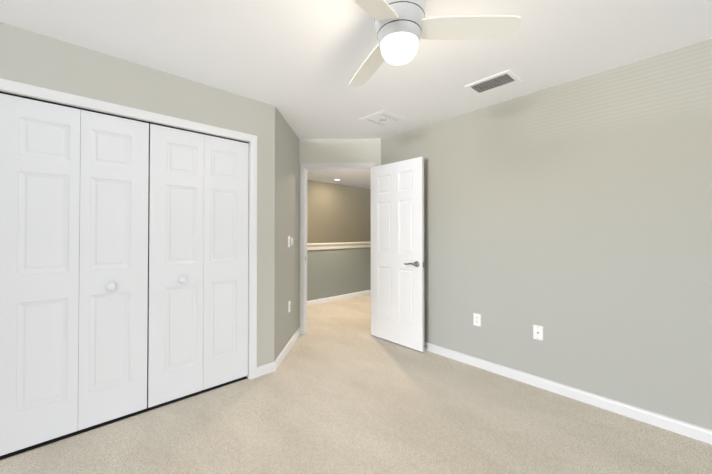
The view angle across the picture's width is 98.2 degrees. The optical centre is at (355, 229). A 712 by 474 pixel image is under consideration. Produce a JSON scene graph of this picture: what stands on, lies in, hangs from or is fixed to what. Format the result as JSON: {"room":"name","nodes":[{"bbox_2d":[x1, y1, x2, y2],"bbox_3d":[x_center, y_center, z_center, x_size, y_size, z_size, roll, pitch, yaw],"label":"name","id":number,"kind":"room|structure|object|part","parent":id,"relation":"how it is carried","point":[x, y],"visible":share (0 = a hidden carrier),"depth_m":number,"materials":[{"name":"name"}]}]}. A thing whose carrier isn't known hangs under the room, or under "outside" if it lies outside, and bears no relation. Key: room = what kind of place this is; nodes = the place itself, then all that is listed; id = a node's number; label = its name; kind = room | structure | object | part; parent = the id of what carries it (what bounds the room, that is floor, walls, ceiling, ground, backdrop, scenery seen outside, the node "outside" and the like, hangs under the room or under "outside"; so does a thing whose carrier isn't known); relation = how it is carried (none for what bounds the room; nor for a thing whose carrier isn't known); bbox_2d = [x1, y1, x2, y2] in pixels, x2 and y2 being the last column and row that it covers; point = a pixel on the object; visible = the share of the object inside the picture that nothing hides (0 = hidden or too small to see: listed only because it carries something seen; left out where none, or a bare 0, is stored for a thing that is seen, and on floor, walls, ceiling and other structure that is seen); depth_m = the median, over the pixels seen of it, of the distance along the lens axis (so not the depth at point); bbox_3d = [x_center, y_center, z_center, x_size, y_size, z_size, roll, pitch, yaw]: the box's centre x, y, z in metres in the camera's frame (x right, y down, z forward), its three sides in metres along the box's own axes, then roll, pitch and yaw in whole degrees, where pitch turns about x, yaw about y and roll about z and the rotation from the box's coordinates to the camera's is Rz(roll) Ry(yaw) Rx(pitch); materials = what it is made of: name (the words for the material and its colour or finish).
{"room":"empty bedroom","nodes":[
{"label":"empty bedroom","id":0,"kind":"room"},
{"bbox_2d":[78,116,148,406],"bbox_3d":[-1.515,0.071,2.193,1.897,2.408,0.010,1,-1,-43],"label":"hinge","id":1,"kind":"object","parent":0,"point":[148,255],"depth_m":2.20,"materials":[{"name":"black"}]},
{"bbox_2d":[0,22,274,366],"bbox_3d":[-1.833,0.068,1.870,2.874,2.408,0.120,1,-1,-43],"label":"wall","id":2,"kind":"structure","parent":0,"point":[28,57],"depth_m":2.22,"materials":[{"name":"beige paint"}]},
{"bbox_2d":[0,93,248,455],"bbox_3d":[-1.449,0.251,2.156,1.441,1.994,0.078,1,-1,-43],"label":"bifold closet doors","id":3,"kind":"structure","parent":2,"relation":"in","point":[107,291],"depth_m":2.02,"materials":[{"name":"white wood"}]},
{"bbox_2d":[0,91,248,459],"bbox_3d":[-1.475,0.259,2.184,1.443,2.030,0.054,1,-1,-43],"label":"track rail","id":4,"kind":"object","parent":2,"relation":"attached to","point":[14,453],"visible":0.72,"depth_m":2.02,"materials":[{"name":"black"}]},
{"bbox_2d":[0,78,256,378],"bbox_3d":[-1.462,0.229,2.171,1.569,2.092,0.093,1,-1,-43],"label":"trim","id":5,"kind":"structure","parent":2,"relation":"attached to","point":[23,89],"depth_m":2.46,"materials":[{"name":"white wood"}]},
{"bbox_2d":[257,328,299,376],"bbox_3d":[-0.778,1.244,3.237,0.900,0.082,0.729,1,-1,-43],"label":"baseboard","id":6,"kind":"structure","parent":2,"relation":"attached to","point":[268,368],"depth_m":2.87,"materials":[{"name":"white wood"}]},
{"bbox_2d":[274,107,298,360],"bbox_3d":[-0.782,0.082,3.312,0.120,2.408,1.011,0,-1,2],"label":"wall","id":7,"kind":"structure","parent":0,"point":[286,323],"depth_m":3.18,"materials":[{"name":"grey paint"}]},
{"bbox_2d":[307,180,370,242],"bbox_3d":[-0.681,0.121,7.218,6.350,2.408,0.120,1,-1,-43],"label":"wall","id":8,"kind":"structure","parent":0,"point":[337,213],"depth_m":7.36,"materials":[{"name":"beige paint"}]},
{"bbox_2d":[307,247,370,300],"bbox_3d":[0.181,0.836,6.285,6.350,0.960,0.120,1,-1,-43],"label":"wall","id":9,"kind":"structure","parent":0,"point":[333,272],"depth_m":5.72,"materials":[{"name":"grey paint"}]},
{"bbox_2d":[307,242,370,249],"bbox_3d":[0.181,0.313,6.290,6.350,0.110,0.180,1,-1,-43],"label":"trim","id":10,"kind":"structure","parent":9,"relation":"on","point":[323,246],"depth_m":5.70,"materials":[{"name":"white wood"}]},
{"bbox_2d":[307,290,370,305],"bbox_3d":[0.227,1.274,6.232,6.350,0.082,0.014,1,-1,-43],"label":"baseboard","id":11,"kind":"structure","parent":9,"relation":"attached to","point":[323,300],"depth_m":5.69,"materials":[{"name":"white wood"}]},
{"bbox_2d":[299,138,380,327],"bbox_3d":[-0.197,0.088,3.857,1.011,2.408,0.120,0,-1,2],"label":"wall","id":12,"kind":"structure","parent":0,"point":[339,150],"depth_m":3.81,"materials":[{"name":"beige paint"}]},
{"bbox_2d":[300,163,374,333],"bbox_3d":[-0.222,0.237,3.857,0.926,2.108,0.156,0,-1,2],"label":"door frame","id":13,"kind":"structure","parent":12,"relation":"attached to","point":[304,167],"depth_m":3.80,"materials":[{"name":"white wood"}]},
{"bbox_2d":[371,157,424,351],"bbox_3d":[0.443,0.260,3.484,0.134,2.032,0.758,1,-1,-43],"label":"entry door","id":14,"kind":"structure","parent":12,"relation":"in","point":[397,252],"depth_m":3.44,"materials":[{"name":"white painted wood"},{"name":"satin nickel"}]},
{"bbox_2d":[0,294,711,473],"bbox_3d":[0.809,1.319,3.588,9.400,0.060,7.805,1,-1,-43],"label":"floor","id":15,"kind":"structure","parent":0,"point":[341,389],"depth_m":1.97,"materials":[{"name":"carpet"}]},
{"bbox_2d":[0,0,711,188],"bbox_3d":[0.809,-1.149,3.613,9.400,0.060,7.805,1,-1,-43],"label":"ceiling","id":16,"kind":"structure","parent":0,"point":[297,64],"depth_m":1.92,"materials":[{"name":"white paint"}]},
{"bbox_2d":[359,110,406,127],"bbox_3d":[0.272,-1.119,3.141,0.352,0.009,0.345,1,-1,-43],"label":"ceiling vent","id":17,"kind":"object","parent":16,"relation":"in","point":[383,118],"visible":1,"depth_m":3.13,"materials":[{"name":"white"}]},
{"bbox_2d":[349,0,520,86],"bbox_3d":[0.118,-0.963,1.421,0.895,0.355,0.934,1,-1,-43],"label":"ceiling fan","id":18,"kind":"object","parent":16,"relation":"hanging from","point":[403,28],"visible":1,"depth_m":1.38,"materials":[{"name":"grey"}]},
{"bbox_3d":[0.088,-0.916,1.720,0.236,0.059,0.454,1,-1,-43],"label":"ceiling fan blade","id":19,"kind":"part","parent":18,"relation":"part of","materials":[{"name":"white wood"}]},
{"bbox_3d":[0.025,-0.921,1.205,0.464,0.059,0.171,1,-1,-43],"label":"ceiling fan blade","id":20,"kind":"part","parent":18,"relation":"part of","materials":[{"name":"white wood"}]},
{"bbox_3d":[0.498,-0.919,1.409,0.354,0.059,0.400,1,-1,-43],"label":"ceiling fan blade","id":21,"kind":"part","parent":18,"relation":"part of","materials":[{"name":"white wood"}]},
{"bbox_2d":[465,69,520,94],"bbox_3d":[1.053,-1.125,2.384,0.222,0.014,0.339,1,-1,-43],"label":"ceiling vent","id":22,"kind":"object","parent":16,"relation":"in","point":[497,81],"visible":1,"depth_m":2.37,"materials":[{"name":"white metal"}]},
{"bbox_2d":[381,39,711,429],"bbox_3d":[1.807,0.071,2.256,0.120,2.408,4.416,1,-1,-43],"label":"wall","id":23,"kind":"structure","parent":0,"point":[573,218],"depth_m":2.28,"materials":[{"name":"beige paint"}]},
{"bbox_2d":[473,313,480,326],"bbox_3d":[1.130,0.846,2.881,0.008,0.116,0.072,1,-1,-43],"label":"outlet","id":24,"kind":"object","parent":23,"relation":"attached to","point":[476,319],"visible":1,"depth_m":2.88,"materials":[{"name":"white plastic"}]},
{"bbox_2d":[533,324,542,340],"bbox_3d":[1.476,0.840,2.504,0.015,0.116,0.072,1,-1,-43],"label":"outlet","id":25,"kind":"object","parent":23,"relation":"attached to","point":[537,332],"visible":1,"depth_m":2.50,"materials":[{"name":"white plastic"}]},
{"bbox_2d":[424,342,711,444],"bbox_3d":[1.741,1.234,2.217,0.014,0.082,4.226,1,-1,-43],"label":"baseboard","id":26,"kind":"structure","parent":23,"relation":"attached to","point":[693,431],"depth_m":2.25,"materials":[{"name":"white wood"}]}
]}

